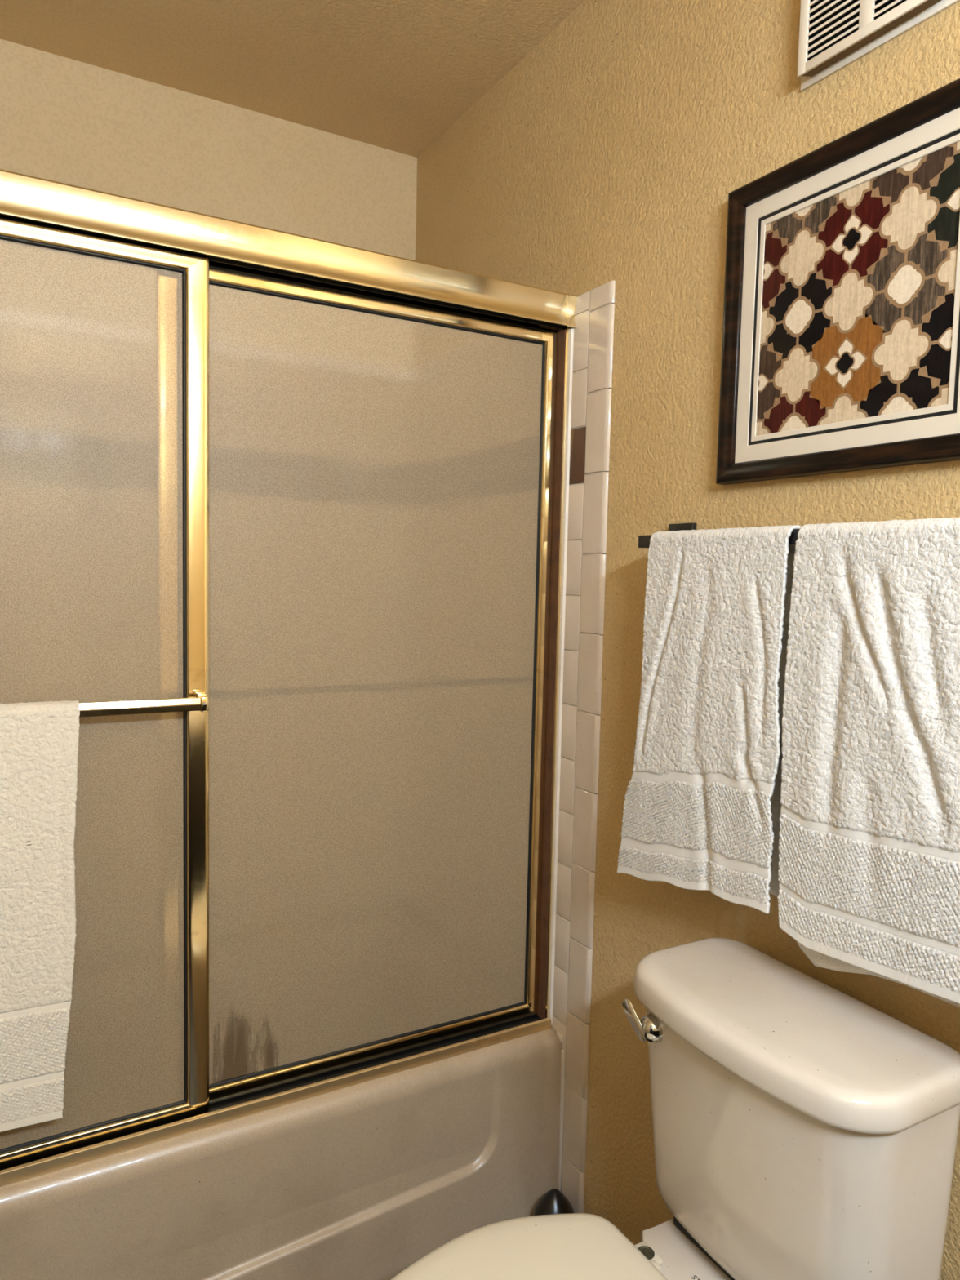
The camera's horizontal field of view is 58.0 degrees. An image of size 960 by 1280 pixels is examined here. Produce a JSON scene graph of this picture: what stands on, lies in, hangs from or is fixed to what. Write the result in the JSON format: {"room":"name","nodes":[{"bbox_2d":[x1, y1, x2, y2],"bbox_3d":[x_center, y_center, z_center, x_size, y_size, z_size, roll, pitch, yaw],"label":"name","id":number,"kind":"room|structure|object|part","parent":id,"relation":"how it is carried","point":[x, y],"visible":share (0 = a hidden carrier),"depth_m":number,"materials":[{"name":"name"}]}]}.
{"room":"bathroom","nodes":[
{"label":"bathroom","id":0,"kind":"room"},
{"bbox_2d":[0,39,417,260],"bbox_3d":[-0.928,-0.064,2.046,1.630,2.640,0.108,-1,5,-30],"label":"wall","id":1,"kind":"structure","parent":0,"point":[64,120],"depth_m":2.04,"materials":[{"name":"paint"}]},
{"bbox_2d":[0,0,584,157],"bbox_3d":[-0.123,-1.217,0.692,1.530,0.100,2.873,-1,5,-30],"label":"ceiling","id":2,"kind":"structure","parent":0,"point":[393,75],"depth_m":1.84,"materials":[{"name":"paint"}]},
{"bbox_2d":[415,0,959,1279],"bbox_3d":[0.553,0.036,1.187,0.108,2.640,3.073,-1,5,-30],"label":"wall","id":3,"kind":"structure","parent":0,"point":[602,168],"depth_m":1.58,"materials":[{"name":"paint"}]},
{"bbox_2d":[0,168,577,1186],"bbox_3d":[-0.506,0.075,1.410,1.529,1.482,0.088,-1,5,-30],"label":"shower door frame","id":4,"kind":"object","parent":3,"relation":"attached to","point":[227,242],"visible":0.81,"depth_m":1.53,"materials":[{"name":"gold metal"}]},
{"bbox_2d":[0,215,558,1170],"bbox_3d":[-0.500,0.099,1.410,1.480,1.416,0.118,-1,5,-30],"label":"door","id":5,"kind":"structure","parent":4,"relation":"in","point":[381,469],"depth_m":1.50,"materials":[{"name":"glass"}]},
{"bbox_2d":[0,700,79,1132],"bbox_3d":[-0.767,0.410,1.230,0.371,0.636,0.040,-1,5,-30],"label":"towel","id":6,"kind":"object","parent":5,"relation":"hanging from","point":[39,740],"visible":1,"depth_m":1.27,"materials":[{"name":"white fabric"}]},
{"bbox_3d":[-0.809,0.798,1.284,0.794,0.027,0.020,-1,5,-30],"label":"rail","id":7,"kind":"part","parent":5,"relation":"part of","materials":[{"name":"gold metal"}]},
{"bbox_3d":[-0.777,-0.587,1.181,0.794,0.027,0.020,-1,5,-30],"label":"rail","id":8,"kind":"part","parent":5,"relation":"part of","materials":[{"name":"gold metal"}]},
{"bbox_3d":[-0.784,0.107,1.216,0.794,1.416,0.060,-1,5,-30],"label":"sliding door panel","id":9,"kind":"part","parent":5,"relation":"part of","materials":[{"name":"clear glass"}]},
{"bbox_3d":[-0.211,0.784,1.653,0.760,0.027,0.020,-1,5,-30],"label":"rail","id":10,"kind":"part","parent":5,"relation":"part of","materials":[{"name":"gold metal"}]},
{"bbox_3d":[-0.179,-0.598,1.549,0.760,0.027,0.020,-1,5,-30],"label":"rail","id":11,"kind":"part","parent":5,"relation":"part of","materials":[{"name":"gold metal"}]},
{"bbox_2d":[638,522,799,547],"bbox_3d":[0.475,-0.141,1.136,0.087,0.054,0.746,-1,5,-30],"label":"towel bar","id":12,"kind":"object","parent":3,"relation":"attached to","point":[643,540],"visible":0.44,"depth_m":1.42,"materials":[{"name":"black metal"}]},
{"bbox_2d":[617,524,800,913],"bbox_3d":[0.336,0.120,1.313,0.048,0.575,0.328,-1,5,-30],"label":"hand towel","id":13,"kind":"object","parent":12,"relation":"hanging from","point":[702,806],"visible":1,"depth_m":1.27,"materials":[{"name":"white fabric"}]},
{"bbox_2d":[777,517,959,1007],"bbox_3d":[0.511,0.154,1.004,0.048,0.587,0.392,-1,5,-30],"label":"bath towel","id":14,"kind":"object","parent":12,"relation":"hanging from","point":[868,873],"visible":1,"depth_m":1.04,"materials":[{"name":"white fabric"}]},
{"bbox_2d":[715,78,959,484],"bbox_3d":[0.490,-0.450,1.163,0.022,0.443,0.436,-1,5,-30],"label":"framed picture","id":15,"kind":"object","parent":3,"relation":"attached to","point":[841,340],"visible":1,"depth_m":1.16,"materials":[{"name":"brown wood"}]},
{"bbox_3d":[0.486,-0.244,1.178,0.022,0.030,0.436,-1,5,-30],"label":"frame rail","id":16,"kind":"part","parent":15,"relation":"part of","materials":[{"name":"brown wood"}]},
{"bbox_3d":[0.495,-0.655,1.147,0.022,0.030,0.436,-1,5,-30],"label":"frame rail","id":17,"kind":"part","parent":15,"relation":"part of","materials":[{"name":"brown wood"}]},
{"bbox_2d":[755,140,959,435],"bbox_3d":[0.495,-0.450,1.165,0.001,0.340,0.334,-1,5,-30],"label":"art print","id":18,"kind":"object","parent":15,"relation":"on","point":[858,264],"depth_m":1.14},
{"bbox_2d":[797,0,959,91],"bbox_3d":[0.507,-0.904,1.114,0.027,0.268,0.234,-1,5,-30],"label":"air vent","id":19,"kind":"object","parent":3,"relation":"in","point":[833,34],"visible":1,"depth_m":1.15,"materials":[{"name":"metal"}]},
{"bbox_3d":[0.499,-0.904,1.105,0.004,0.256,0.215,-1,5,-30],"label":"frame","id":20,"kind":"part","parent":19,"relation":"part of","materials":[{"name":"metal"}]},
{"bbox_3d":[-0.182,1.316,0.882,1.530,0.100,2.873,-1,5,-30],"label":"floor","id":21,"kind":"structure","parent":0,"visible":0},
{"bbox_2d":[0,1025,564,1279],"bbox_3d":[-0.685,0.988,1.751,1.520,0.396,0.802,-1,5,-30],"label":"bathtub","id":22,"kind":"object","parent":21,"relation":"on","point":[365,1180],"visible":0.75,"depth_m":1.54,"materials":[{"name":"ceramic"}]},
{"bbox_2d":[533,1188,574,1215],"bbox_3d":[0.147,1.150,1.724,0.084,0.118,0.084,-1,5,-30],"label":"container","id":23,"kind":"object","parent":21,"relation":"on","point":[553,1202],"visible":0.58,"depth_m":1.71,"materials":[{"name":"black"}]},
{"bbox_2d":[390,937,959,1279],"bbox_3d":[0.161,0.868,1.030,0.730,0.785,0.414,-1,5,-30],"label":"toilet","id":24,"kind":"object","parent":21,"relation":"on","point":[803,1130],"visible":1,"depth_m":1.05,"materials":[{"name":"ceramic"}]},
{"bbox_3d":[0.045,0.810,0.959,0.461,0.026,0.411,-1,5,-30],"label":"seat lid","id":25,"kind":"part","parent":24,"relation":"part of","materials":[{"name":"plastic"}]},
{"bbox_3d":[0.215,0.528,1.206,0.010,0.049,0.051,-2,5,-34],"label":"flush lever","id":26,"kind":"part","parent":24,"relation":"part of","materials":[{"name":"silver metal"}]},
{"bbox_3d":[0.241,0.536,1.198,0.040,0.040,0.040,-1,5,-30],"label":"flush handle","id":27,"kind":"part","parent":24,"relation":"part of","materials":[{"name":"silver metal"}]},
{"bbox_3d":[0.155,1.050,1.043,0.700,0.420,0.364,-1,5,-30],"label":"bowl","id":28,"kind":"part","parent":24,"relation":"part of","materials":[{"name":"ceramic"}]},
{"bbox_3d":[0.383,0.493,1.123,0.240,0.041,0.414,-1,5,-30],"label":"tank lid","id":29,"kind":"part","parent":24,"relation":"part of","materials":[{"name":"ceramic"}]},
{"bbox_3d":[0.385,0.668,1.140,0.216,0.314,0.388,-1,5,-30],"label":"tank","id":30,"kind":"part","parent":24,"relation":"part of","materials":[{"name":"ceramic"}]}
]}

